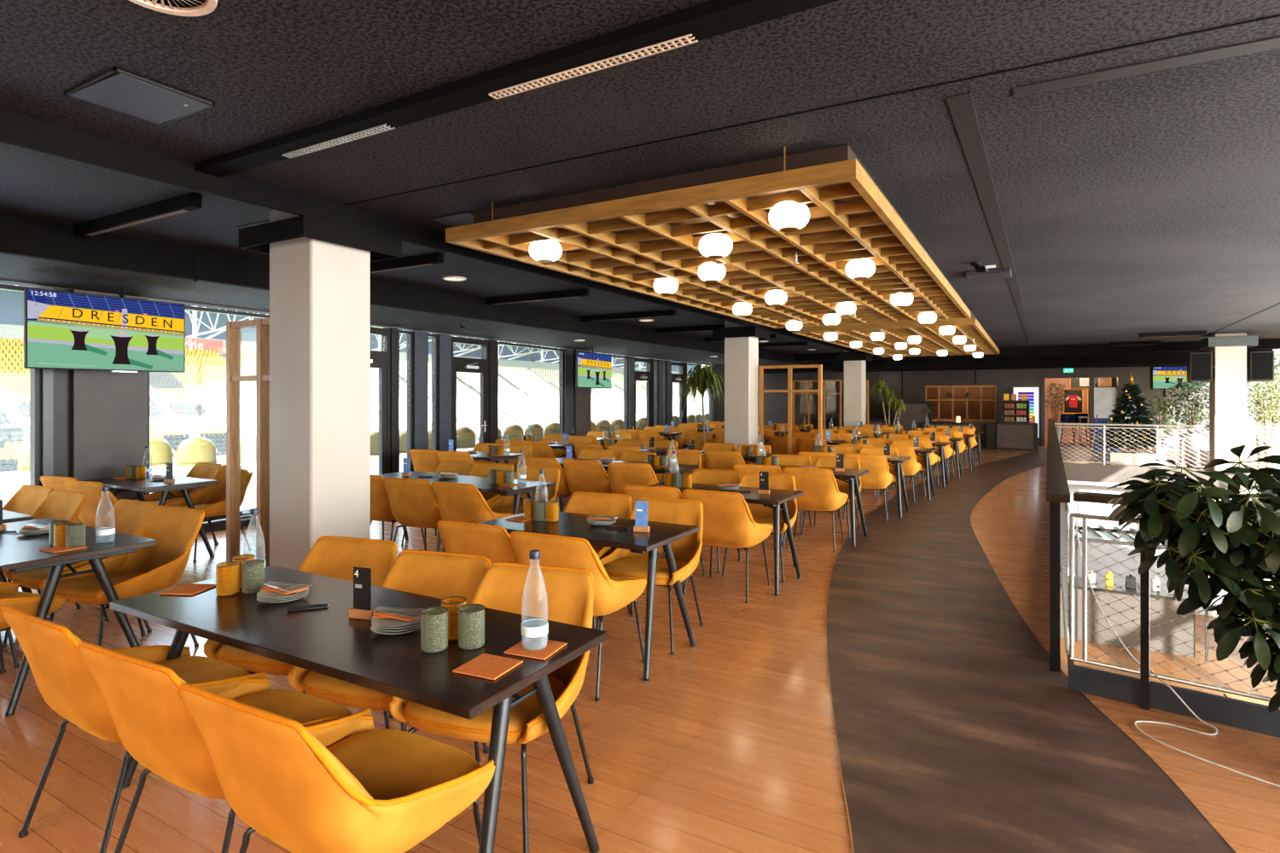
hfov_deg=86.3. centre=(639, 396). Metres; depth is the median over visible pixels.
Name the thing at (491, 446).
drinking glass
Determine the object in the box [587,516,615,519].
fork
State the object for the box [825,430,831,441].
table sign
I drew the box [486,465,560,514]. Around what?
dining chair
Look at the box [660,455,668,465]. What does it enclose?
drinking glass
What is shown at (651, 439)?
table sign
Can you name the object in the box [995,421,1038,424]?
countertop
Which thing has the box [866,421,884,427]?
countertop
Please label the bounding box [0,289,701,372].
roof
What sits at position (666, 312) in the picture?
linear light
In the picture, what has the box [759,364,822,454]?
screen
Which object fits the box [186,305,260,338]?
roof truss
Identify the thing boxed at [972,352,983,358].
globe lamp
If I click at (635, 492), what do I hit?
dining chair
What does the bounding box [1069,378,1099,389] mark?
picture
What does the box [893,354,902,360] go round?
globe lamp
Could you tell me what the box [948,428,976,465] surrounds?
dining chair
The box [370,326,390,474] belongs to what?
door
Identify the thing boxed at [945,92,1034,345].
trim
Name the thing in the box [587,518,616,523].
plate
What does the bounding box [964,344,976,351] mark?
globe lamp
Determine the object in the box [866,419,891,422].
countertop
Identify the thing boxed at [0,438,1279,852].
floor
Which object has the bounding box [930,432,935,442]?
table sign
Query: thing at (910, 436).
dining chair
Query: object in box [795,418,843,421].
countertop
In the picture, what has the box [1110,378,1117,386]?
picture
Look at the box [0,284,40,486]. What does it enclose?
window frame
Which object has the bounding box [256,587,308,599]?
plate
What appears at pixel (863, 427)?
dining chair
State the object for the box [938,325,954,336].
globe lamp
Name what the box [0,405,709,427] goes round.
balustrade
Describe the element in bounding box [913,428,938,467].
dining chair
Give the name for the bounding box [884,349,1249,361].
trim
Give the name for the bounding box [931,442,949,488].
dining table
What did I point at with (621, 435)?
dining chair
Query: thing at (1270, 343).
trim
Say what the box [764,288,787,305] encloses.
globe lamp
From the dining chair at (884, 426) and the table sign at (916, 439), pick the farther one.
the dining chair at (884, 426)
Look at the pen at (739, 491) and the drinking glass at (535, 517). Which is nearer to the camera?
the drinking glass at (535, 517)
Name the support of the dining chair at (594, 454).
on the floor at (729, 743)
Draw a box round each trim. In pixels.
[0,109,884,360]
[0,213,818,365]
[193,248,197,281]
[236,14,1279,226]
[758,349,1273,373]
[794,338,1279,361]
[826,448,1043,852]
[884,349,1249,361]
[901,366,1165,430]
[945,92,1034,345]
[970,448,1238,852]
[1012,36,1279,97]
[1063,463,1273,490]
[1067,480,1257,494]
[1203,302,1279,337]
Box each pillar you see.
[53,287,70,477]
[70,289,147,500]
[386,327,398,473]
[432,333,451,451]
[483,339,497,443]
[560,348,573,436]
[573,349,591,436]
[623,355,634,429]
[716,366,724,422]
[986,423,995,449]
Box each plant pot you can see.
[1055,427,1061,442]
[1152,433,1169,457]
[1180,433,1200,464]
[1255,435,1271,459]
[1262,438,1279,467]
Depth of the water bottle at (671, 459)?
8.13 m
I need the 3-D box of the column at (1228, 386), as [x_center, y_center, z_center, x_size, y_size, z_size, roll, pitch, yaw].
[12.525,0.120,14.535,0.800,2.900,0.800,0,0,30]
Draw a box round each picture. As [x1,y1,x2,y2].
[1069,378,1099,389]
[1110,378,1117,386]
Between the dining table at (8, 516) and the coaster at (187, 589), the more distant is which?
the dining table at (8, 516)
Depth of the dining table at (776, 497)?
5.73 m
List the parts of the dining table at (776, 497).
table frame, table leg, table leg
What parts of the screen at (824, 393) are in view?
post, glass panel, post, post, rail, post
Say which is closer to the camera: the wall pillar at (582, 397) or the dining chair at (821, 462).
the dining chair at (821, 462)
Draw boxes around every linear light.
[75,192,201,238]
[370,252,443,273]
[485,288,589,305]
[581,309,675,321]
[655,324,724,333]
[704,334,776,341]
[758,341,807,347]
[1109,340,1160,346]
[1138,330,1206,337]
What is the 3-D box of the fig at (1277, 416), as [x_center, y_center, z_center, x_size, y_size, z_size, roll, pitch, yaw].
[14.070,0.409,15.146,1.366,2.322,1.328,0,0,-42]
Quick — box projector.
[965,267,1012,280]
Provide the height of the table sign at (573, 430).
0.186 m
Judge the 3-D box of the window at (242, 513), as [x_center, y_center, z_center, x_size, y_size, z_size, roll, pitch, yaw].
[-4.906,0.210,8.260,0.090,2.480,2.045,0,0,26]
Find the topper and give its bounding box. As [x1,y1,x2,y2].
[1128,372,1134,384]
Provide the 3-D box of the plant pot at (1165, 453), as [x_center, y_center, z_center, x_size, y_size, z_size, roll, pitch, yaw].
[13.568,1.270,17.801,0.380,0.600,0.380,0,0,30]
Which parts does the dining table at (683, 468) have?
table leg, table frame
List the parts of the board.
easel leg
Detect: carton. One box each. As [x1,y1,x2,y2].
[1003,394,1009,400]
[1011,394,1016,400]
[1021,394,1026,400]
[1031,416,1035,423]
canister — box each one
[1087,570,1095,584]
[1105,571,1112,586]
[1125,574,1135,588]
[1152,576,1160,592]
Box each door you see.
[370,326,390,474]
[451,336,488,450]
[634,357,651,429]
[670,361,683,424]
[1041,374,1121,448]
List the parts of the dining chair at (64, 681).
leg, leg, seat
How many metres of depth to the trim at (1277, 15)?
3.02 m
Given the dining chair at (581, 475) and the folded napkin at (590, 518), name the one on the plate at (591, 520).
the folded napkin at (590, 518)
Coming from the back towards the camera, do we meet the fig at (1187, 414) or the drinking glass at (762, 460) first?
the fig at (1187, 414)
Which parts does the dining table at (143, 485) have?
table leg, table leg, table leg, table frame, table leg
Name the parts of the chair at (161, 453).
seat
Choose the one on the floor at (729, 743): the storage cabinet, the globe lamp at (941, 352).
the storage cabinet
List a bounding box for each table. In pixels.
[0,510,34,581]
[0,517,157,716]
[81,473,218,558]
[109,565,607,852]
[370,471,554,540]
[454,450,523,464]
[477,509,699,681]
[548,442,587,458]
[555,457,698,511]
[596,437,628,445]
[601,445,675,473]
[647,481,803,596]
[658,431,682,441]
[665,450,775,464]
[696,428,715,431]
[732,464,869,546]
[765,439,845,445]
[773,430,787,436]
[799,428,812,432]
[838,453,910,518]
[852,435,868,441]
[873,432,890,436]
[913,448,936,500]
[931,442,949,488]
[948,437,963,478]
[962,434,975,471]
[974,430,983,465]
[1077,416,1088,444]
[1153,436,1189,465]
[1223,692,1279,708]
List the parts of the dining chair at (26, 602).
leg, seat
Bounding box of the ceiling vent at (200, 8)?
[128,0,217,16]
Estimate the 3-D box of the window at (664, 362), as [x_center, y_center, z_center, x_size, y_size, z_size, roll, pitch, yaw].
[0.656,0.210,19.667,0.090,2.480,0.281,0,0,26]
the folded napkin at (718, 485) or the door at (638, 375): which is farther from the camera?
the door at (638, 375)
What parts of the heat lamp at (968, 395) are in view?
lamp shade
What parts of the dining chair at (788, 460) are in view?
leg, leg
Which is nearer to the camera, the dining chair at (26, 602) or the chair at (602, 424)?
the dining chair at (26, 602)
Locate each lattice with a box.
[445,146,970,328]
[792,318,999,357]
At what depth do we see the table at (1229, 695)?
8.55 m
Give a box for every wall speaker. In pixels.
[1186,352,1214,382]
[1246,350,1274,381]
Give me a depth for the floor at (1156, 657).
12.43 m
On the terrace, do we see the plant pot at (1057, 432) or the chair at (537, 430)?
the chair at (537, 430)
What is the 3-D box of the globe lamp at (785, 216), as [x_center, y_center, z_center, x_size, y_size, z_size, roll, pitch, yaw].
[0.871,-1.115,3.989,0.236,0.280,0.236,0,0,30]
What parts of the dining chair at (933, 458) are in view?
leg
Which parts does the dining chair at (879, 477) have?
seat, leg, leg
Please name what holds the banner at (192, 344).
attached to the wall at (8, 331)
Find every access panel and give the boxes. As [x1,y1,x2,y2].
[64,67,215,125]
[429,211,473,226]
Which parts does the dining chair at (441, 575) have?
seat, leg, leg, leg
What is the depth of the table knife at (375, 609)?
2.37 m
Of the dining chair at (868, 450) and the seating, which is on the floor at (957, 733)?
the dining chair at (868, 450)
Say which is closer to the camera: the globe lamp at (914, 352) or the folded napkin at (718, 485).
the folded napkin at (718, 485)
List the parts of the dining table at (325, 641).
table leg, table leg, table leg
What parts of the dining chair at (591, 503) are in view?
leg, leg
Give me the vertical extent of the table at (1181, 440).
0.640 m
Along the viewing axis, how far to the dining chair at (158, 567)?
4.26 m
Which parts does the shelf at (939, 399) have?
post, glass panel, rail, rail, rail, post, post, rail, rail, post, rail, rail, rail, post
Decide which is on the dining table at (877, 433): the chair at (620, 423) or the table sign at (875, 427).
the table sign at (875, 427)
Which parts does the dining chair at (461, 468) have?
leg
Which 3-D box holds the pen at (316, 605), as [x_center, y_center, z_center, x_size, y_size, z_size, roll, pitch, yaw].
[-1.281,0.812,2.637,0.144,0.013,0.011,0,0,-22]
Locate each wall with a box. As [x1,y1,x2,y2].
[0,253,803,367]
[0,324,692,377]
[0,432,544,488]
[758,349,1279,449]
[1044,378,1110,439]
[1059,483,1259,620]
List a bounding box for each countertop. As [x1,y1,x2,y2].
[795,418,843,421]
[795,418,843,429]
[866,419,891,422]
[866,419,891,427]
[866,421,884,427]
[921,421,991,424]
[921,421,991,448]
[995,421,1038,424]
[995,421,1038,450]
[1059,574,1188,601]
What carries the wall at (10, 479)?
on the pitch
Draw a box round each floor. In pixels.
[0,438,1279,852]
[826,442,1236,852]
[1059,614,1277,698]
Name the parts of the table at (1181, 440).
leg, leg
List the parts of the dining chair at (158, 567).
leg, seat, leg, leg, leg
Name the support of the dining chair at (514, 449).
on the floor at (729, 743)
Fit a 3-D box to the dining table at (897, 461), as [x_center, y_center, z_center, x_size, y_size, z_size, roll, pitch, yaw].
[2.924,1.195,9.385,1.400,0.750,0.680,0,0,30]
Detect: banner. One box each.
[185,337,222,352]
[239,342,255,354]
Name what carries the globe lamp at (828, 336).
hanging from the lattice at (932, 341)
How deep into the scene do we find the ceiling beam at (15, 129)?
4.12 m
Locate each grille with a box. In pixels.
[1191,353,1210,380]
[1251,352,1273,379]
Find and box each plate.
[16,529,49,534]
[17,525,58,532]
[17,529,58,535]
[149,476,165,478]
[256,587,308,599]
[256,589,308,601]
[256,592,308,603]
[370,623,425,634]
[371,616,427,627]
[371,616,427,629]
[372,620,427,632]
[438,474,457,477]
[586,520,616,524]
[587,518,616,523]
[587,521,616,526]
[717,486,738,489]
[718,488,738,490]
[719,485,738,488]
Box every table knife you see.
[263,582,293,592]
[266,581,304,588]
[372,608,418,618]
[376,606,427,613]
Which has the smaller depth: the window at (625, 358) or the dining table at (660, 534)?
the dining table at (660, 534)
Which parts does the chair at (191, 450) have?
seat, backrest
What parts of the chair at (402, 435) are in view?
backrest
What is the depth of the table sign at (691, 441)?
10.05 m
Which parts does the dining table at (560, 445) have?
table frame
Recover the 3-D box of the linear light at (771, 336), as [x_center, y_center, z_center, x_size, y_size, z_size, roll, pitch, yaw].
[2.172,-1.284,14.912,1.650,0.093,0.070,0,0,30]
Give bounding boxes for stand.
[0,283,232,310]
[0,337,709,471]
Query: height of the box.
0.240 m
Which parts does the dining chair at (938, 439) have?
leg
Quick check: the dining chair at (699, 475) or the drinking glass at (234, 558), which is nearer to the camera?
the drinking glass at (234, 558)
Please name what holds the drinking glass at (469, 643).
on the dining table at (325, 641)
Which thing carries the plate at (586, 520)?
on the plate at (614, 521)
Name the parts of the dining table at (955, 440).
table leg, table leg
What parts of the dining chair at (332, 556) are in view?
seat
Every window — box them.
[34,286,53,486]
[147,305,269,522]
[398,330,413,471]
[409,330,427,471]
[427,333,437,450]
[497,341,564,439]
[591,352,628,429]
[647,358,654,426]
[654,360,657,426]
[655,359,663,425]
[663,360,666,425]
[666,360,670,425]
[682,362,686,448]
[686,363,712,421]
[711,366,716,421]
[1165,366,1256,452]
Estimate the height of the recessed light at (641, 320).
0.018 m
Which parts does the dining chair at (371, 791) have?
leg, seat, leg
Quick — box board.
[1090,414,1119,451]
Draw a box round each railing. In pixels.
[1046,418,1279,738]
[1054,423,1279,469]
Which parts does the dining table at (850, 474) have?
table frame, table leg, table leg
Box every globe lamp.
[529,239,561,262]
[653,278,678,295]
[698,231,732,259]
[698,261,725,282]
[732,301,751,316]
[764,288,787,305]
[768,191,809,232]
[785,320,802,331]
[822,314,840,325]
[823,332,837,341]
[835,302,855,315]
[845,258,875,279]
[849,341,861,348]
[870,332,884,341]
[872,348,884,354]
[890,292,913,307]
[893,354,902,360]
[895,342,907,349]
[907,336,921,344]
[909,348,919,354]
[918,311,936,324]
[936,349,947,356]
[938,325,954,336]
[952,336,966,344]
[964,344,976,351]
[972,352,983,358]
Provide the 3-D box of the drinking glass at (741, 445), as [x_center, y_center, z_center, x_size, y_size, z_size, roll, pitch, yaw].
[1.472,0.756,9.662,0.086,0.126,0.086,0,0,30]
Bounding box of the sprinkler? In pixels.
[793,246,798,264]
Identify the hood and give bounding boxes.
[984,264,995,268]
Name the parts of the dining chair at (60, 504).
leg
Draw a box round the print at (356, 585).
[354,584,361,588]
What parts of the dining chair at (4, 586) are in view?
leg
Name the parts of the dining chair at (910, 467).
leg, leg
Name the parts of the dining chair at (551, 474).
seat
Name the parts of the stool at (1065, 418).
seat, backrest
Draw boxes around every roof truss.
[185,310,267,331]
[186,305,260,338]
[372,326,462,350]
[453,343,516,355]
[498,341,560,360]
[535,345,558,362]
[610,354,640,367]
[634,357,645,369]
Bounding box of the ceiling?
[0,0,1279,354]
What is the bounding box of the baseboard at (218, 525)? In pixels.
[197,444,689,534]
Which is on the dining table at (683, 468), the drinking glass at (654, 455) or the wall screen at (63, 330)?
the drinking glass at (654, 455)
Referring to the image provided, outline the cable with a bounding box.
[1075,522,1279,787]
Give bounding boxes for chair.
[0,581,19,668]
[0,591,65,674]
[0,606,266,852]
[1,499,157,647]
[2,484,53,593]
[16,442,29,485]
[31,489,87,609]
[39,506,204,647]
[40,476,82,524]
[63,480,118,527]
[76,641,371,852]
[133,462,221,544]
[149,437,174,466]
[164,465,254,562]
[174,436,217,476]
[177,683,495,852]
[203,535,397,719]
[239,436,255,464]
[288,549,490,753]
[370,430,378,456]
[370,474,424,543]
[383,477,442,552]
[389,562,593,852]
[399,430,406,465]
[401,460,477,550]
[409,449,439,473]
[428,430,431,449]
[430,481,515,552]
[436,451,473,463]
[436,520,515,564]
[438,462,513,552]
[456,427,476,450]
[472,442,503,463]
[475,427,502,445]
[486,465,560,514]
[492,444,532,476]
[495,439,522,445]
[501,424,523,442]
[509,531,646,701]
[522,441,564,459]
[522,457,571,511]
[523,423,543,441]
[541,435,568,470]
[543,422,558,436]
[554,436,593,458]
[558,448,613,508]
[563,459,611,494]
[563,491,631,629]
[574,443,603,458]
[576,436,599,444]
[586,431,609,445]
[591,421,596,431]
[595,497,703,655]
[596,419,610,432]
[605,432,632,445]
[606,450,656,477]
[607,445,640,460]
[608,462,658,494]
[610,418,623,432]
[615,438,644,447]
[616,429,638,439]
[622,484,704,591]
[636,417,645,430]
[637,430,662,447]
[644,426,664,440]
[648,440,678,455]
[655,453,701,482]
[662,427,686,449]
[666,448,704,469]
[672,415,679,427]
[676,425,698,449]
[677,423,696,449]
[681,488,773,604]
[686,414,696,423]
[687,431,714,450]
[687,468,740,573]
[695,413,702,423]
[697,424,715,433]
[702,442,735,451]
[704,413,709,422]
[704,421,721,424]
[704,423,722,429]
[704,450,744,470]
[712,428,724,442]
[715,432,724,443]
[721,472,797,582]
[733,464,783,545]
[736,444,771,465]
[758,429,774,444]
[767,426,787,436]
[768,436,797,454]
[768,454,812,532]
[771,423,787,426]
[779,425,800,432]
[781,466,848,552]
[792,432,813,438]
[793,424,813,432]
[796,436,826,453]
[797,451,844,517]
[801,456,861,539]
[809,429,833,433]
[812,433,840,445]
[822,444,859,510]
[830,432,853,443]
[832,429,844,433]
[837,426,858,430]
[837,430,862,440]
[839,443,879,500]
[843,453,893,521]
[850,429,874,438]
[857,438,890,494]
[857,446,904,512]
[859,426,883,438]
[862,424,881,427]
[868,437,901,483]
[876,445,920,502]
[877,426,896,433]
[881,434,908,482]
[882,424,903,430]
[889,439,925,496]
[890,433,919,478]
[896,430,925,472]
[901,438,938,489]
[906,435,942,484]
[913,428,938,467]
[918,434,953,479]
[920,430,932,471]
[922,427,946,462]
[924,431,955,476]
[926,425,951,460]
[934,431,965,472]
[940,428,967,469]
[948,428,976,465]
[950,425,977,463]
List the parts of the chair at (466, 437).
seat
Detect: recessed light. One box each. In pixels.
[442,275,466,281]
[639,319,653,321]
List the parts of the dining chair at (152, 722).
leg, leg, seat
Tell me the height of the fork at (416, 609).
0.005 m
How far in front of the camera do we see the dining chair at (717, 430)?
15.37 m
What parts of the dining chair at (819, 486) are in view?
leg, leg, seat, leg, leg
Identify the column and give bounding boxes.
[238,209,401,570]
[712,320,769,451]
[837,349,872,426]
[1200,332,1258,471]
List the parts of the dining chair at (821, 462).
leg, leg, leg, leg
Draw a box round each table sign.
[0,500,6,530]
[163,463,174,482]
[349,566,375,620]
[401,458,411,476]
[448,439,454,451]
[562,433,568,444]
[564,446,573,459]
[571,428,575,436]
[633,500,649,532]
[648,437,655,449]
[664,424,669,433]
[689,439,694,449]
[757,471,769,494]
[773,424,776,431]
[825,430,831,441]
[835,453,843,471]
[872,424,877,432]
[884,443,890,458]
[913,436,919,449]
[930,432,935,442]
[945,429,950,438]
[959,425,963,434]
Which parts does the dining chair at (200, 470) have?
seat, leg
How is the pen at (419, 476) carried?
on the dining table at (483, 485)
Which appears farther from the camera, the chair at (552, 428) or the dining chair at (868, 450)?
the chair at (552, 428)
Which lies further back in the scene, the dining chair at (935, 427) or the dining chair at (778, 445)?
the dining chair at (935, 427)
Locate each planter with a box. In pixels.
[1154,429,1163,436]
[1166,429,1175,436]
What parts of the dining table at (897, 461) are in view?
table leg, table leg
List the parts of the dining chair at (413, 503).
leg, seat, leg, leg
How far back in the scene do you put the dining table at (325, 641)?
2.29 m
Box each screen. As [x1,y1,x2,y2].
[23,285,185,372]
[576,345,611,389]
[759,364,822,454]
[792,379,842,429]
[866,380,869,424]
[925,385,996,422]
[1152,366,1202,389]
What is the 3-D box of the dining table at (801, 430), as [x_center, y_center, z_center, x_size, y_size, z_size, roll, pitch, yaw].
[3.742,1.195,17.631,1.250,0.750,0.680,0,0,30]
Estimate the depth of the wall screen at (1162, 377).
20.07 m
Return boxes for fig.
[1044,382,1070,442]
[1144,395,1184,457]
[1162,379,1209,464]
[1246,353,1279,459]
[1246,365,1279,467]
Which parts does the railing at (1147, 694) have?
rail post, net rod, net rod, net rod, net rod, net rod, rail post, handrail, net rod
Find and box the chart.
[1013,387,1038,423]
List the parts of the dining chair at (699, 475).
leg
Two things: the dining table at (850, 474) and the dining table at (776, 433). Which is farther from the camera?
the dining table at (776, 433)
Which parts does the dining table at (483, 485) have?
table leg, table frame, table leg, table leg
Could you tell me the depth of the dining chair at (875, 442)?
11.65 m
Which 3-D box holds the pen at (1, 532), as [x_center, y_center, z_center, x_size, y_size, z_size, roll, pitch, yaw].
[-3.773,0.812,4.097,0.144,0.013,0.011,0,0,5]
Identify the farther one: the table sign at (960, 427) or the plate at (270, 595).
the table sign at (960, 427)
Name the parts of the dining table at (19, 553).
table leg, table leg, table frame, table leg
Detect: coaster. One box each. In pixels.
[39,545,87,553]
[112,477,131,479]
[158,583,215,595]
[452,653,523,680]
[498,483,520,486]
[503,637,567,660]
[506,516,533,522]
[655,484,672,487]
[657,465,674,467]
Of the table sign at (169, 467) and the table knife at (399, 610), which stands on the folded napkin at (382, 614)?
the table knife at (399, 610)
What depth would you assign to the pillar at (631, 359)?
17.66 m
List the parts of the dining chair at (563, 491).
leg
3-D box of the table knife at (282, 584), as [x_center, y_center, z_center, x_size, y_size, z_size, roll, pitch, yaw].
[-1.429,0.760,2.752,0.205,0.006,0.014,0,0,24]
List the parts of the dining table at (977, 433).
table leg, table leg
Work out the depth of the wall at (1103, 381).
25.47 m
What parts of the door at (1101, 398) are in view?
frosted pane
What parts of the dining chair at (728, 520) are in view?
leg, leg, seat, leg, leg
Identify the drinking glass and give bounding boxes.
[48,519,69,545]
[53,522,74,546]
[64,523,85,547]
[125,465,136,477]
[128,465,139,478]
[135,465,145,479]
[215,561,239,596]
[232,554,255,587]
[241,559,264,593]
[420,606,448,653]
[441,596,466,640]
[458,604,484,650]
[488,469,498,483]
[491,446,497,454]
[495,470,505,484]
[497,446,503,454]
[504,470,513,483]
[523,499,536,518]
[533,500,546,521]
[546,500,558,522]
[603,439,608,448]
[646,454,653,465]
[653,454,660,466]
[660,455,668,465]
[664,472,674,486]
[673,472,682,488]
[682,473,692,488]
[740,445,746,454]
[753,446,759,454]
[756,455,763,465]
[762,456,770,465]
[771,456,779,465]
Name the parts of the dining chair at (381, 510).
seat, leg, leg, leg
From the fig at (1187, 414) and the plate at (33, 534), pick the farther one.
the fig at (1187, 414)
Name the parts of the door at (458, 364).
handle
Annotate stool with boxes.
[1059,413,1075,445]
[1073,413,1088,444]
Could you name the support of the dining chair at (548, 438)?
on the floor at (729, 743)
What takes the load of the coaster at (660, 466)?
on the dining table at (683, 468)
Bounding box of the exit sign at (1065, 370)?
[1063,368,1073,372]
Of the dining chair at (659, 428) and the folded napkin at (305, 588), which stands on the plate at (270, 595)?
the folded napkin at (305, 588)
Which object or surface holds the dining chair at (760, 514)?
on the floor at (729, 743)
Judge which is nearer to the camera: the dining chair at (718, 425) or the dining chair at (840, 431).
the dining chair at (840, 431)
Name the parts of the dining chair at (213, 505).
leg, seat, leg, leg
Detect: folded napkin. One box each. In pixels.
[21,524,49,529]
[260,585,308,593]
[262,586,302,594]
[372,610,420,619]
[373,611,420,622]
[587,517,611,520]
[717,484,737,486]
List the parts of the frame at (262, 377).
post, rail, rail, post, rail, rail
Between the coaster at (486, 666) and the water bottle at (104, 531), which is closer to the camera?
the coaster at (486, 666)
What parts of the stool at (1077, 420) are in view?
backrest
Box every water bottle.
[95,486,115,543]
[141,446,152,476]
[243,508,265,579]
[503,432,509,454]
[517,449,526,482]
[521,549,548,651]
[535,470,547,515]
[669,439,675,465]
[669,451,679,484]
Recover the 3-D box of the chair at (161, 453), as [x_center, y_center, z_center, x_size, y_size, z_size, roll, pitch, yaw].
[-8.089,1.129,11.324,0.608,0.925,0.550,0,0,-33]
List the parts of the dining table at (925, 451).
table leg, table leg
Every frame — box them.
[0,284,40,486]
[226,318,269,575]
[1086,388,1088,414]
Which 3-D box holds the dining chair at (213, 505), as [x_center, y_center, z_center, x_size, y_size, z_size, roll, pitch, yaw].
[-4.345,1.146,6.875,0.670,0.848,0.664,0,0,24]
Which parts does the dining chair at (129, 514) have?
leg, seat, leg, leg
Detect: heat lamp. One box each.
[945,392,953,397]
[964,368,971,397]
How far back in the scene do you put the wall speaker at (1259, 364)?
14.04 m
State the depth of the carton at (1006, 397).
20.42 m
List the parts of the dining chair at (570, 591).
leg, leg, seat, leg, leg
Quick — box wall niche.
[926,385,997,423]
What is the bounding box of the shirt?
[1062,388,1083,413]
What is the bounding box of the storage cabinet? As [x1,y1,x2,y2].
[892,401,932,430]
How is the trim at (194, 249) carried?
attached to the ceiling
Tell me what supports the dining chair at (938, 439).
on the floor at (957, 733)
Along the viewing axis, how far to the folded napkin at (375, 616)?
2.38 m
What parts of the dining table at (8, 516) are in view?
table leg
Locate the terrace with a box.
[0,448,473,511]
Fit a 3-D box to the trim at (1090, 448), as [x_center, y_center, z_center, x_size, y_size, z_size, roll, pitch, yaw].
[7.442,1.564,12.100,2.258,0.001,26.600,0,0,30]
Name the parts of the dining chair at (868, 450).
leg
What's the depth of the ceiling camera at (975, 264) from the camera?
6.73 m
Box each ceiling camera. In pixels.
[458,324,466,329]
[970,261,995,272]
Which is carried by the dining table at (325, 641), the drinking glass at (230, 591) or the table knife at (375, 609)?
the drinking glass at (230, 591)
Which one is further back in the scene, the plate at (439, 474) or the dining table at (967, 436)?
the dining table at (967, 436)
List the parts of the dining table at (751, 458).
table frame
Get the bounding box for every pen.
[0,530,17,533]
[287,604,328,610]
[418,476,433,477]
[605,526,628,529]
[735,490,751,492]
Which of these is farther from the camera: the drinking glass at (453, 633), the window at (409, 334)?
the window at (409, 334)
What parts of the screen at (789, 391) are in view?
post, rail, rail, post, rail, rail, post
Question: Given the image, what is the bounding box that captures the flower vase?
[923,407,930,421]
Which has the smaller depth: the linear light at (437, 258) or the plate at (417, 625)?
the plate at (417, 625)
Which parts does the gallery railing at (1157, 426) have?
rail post, rail post, net rod, gallery handrail, net rod, rail post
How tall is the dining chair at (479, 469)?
0.848 m
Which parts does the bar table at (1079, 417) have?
leg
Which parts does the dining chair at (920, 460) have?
leg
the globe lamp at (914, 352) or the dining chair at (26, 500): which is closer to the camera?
the dining chair at (26, 500)
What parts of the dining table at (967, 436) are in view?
table leg, table leg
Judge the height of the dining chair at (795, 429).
0.848 m
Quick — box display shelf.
[1001,400,1029,423]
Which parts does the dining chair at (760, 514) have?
leg, leg, seat, leg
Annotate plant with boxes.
[675,361,724,446]
[869,379,907,424]
[1105,444,1279,712]
[1199,448,1209,465]
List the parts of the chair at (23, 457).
backrest, seat, leg, leg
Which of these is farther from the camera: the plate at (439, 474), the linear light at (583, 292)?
the linear light at (583, 292)
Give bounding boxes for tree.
[1092,383,1175,450]
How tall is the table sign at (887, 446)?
0.186 m
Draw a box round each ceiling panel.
[473,144,962,300]
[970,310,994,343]
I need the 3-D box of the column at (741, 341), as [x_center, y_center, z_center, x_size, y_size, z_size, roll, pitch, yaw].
[1.782,0.120,11.956,0.770,2.900,0.750,0,0,30]
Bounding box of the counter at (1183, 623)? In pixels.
[1059,574,1195,657]
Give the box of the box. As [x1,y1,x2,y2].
[1107,451,1156,464]
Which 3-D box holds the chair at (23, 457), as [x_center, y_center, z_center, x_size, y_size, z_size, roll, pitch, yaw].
[-9.376,1.129,10.714,0.608,0.925,0.550,0,0,-37]
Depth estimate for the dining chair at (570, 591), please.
2.73 m
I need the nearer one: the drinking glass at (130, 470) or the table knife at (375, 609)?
the table knife at (375, 609)
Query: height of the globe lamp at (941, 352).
0.280 m
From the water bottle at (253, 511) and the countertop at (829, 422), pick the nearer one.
the water bottle at (253, 511)
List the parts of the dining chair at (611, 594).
leg, seat, leg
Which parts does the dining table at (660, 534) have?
table leg, table frame, table leg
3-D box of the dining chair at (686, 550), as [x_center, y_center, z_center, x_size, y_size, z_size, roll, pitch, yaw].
[0.080,1.146,4.545,0.670,0.848,0.664,0,0,24]
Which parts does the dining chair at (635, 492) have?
leg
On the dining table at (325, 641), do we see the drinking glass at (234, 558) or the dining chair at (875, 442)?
the drinking glass at (234, 558)
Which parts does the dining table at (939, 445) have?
table leg, table leg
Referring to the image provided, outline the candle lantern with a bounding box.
[955,416,960,422]
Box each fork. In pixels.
[26,524,45,528]
[267,582,300,590]
[269,581,311,587]
[377,608,420,616]
[378,606,433,611]
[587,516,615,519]
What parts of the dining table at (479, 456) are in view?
table frame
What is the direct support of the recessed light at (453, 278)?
in the ceiling
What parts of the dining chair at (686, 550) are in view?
leg, leg, seat, leg, leg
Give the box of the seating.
[0,337,709,471]
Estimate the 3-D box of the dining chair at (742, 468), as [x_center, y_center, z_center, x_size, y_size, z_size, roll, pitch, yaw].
[1.342,1.146,7.545,0.670,0.848,0.664,0,0,19]

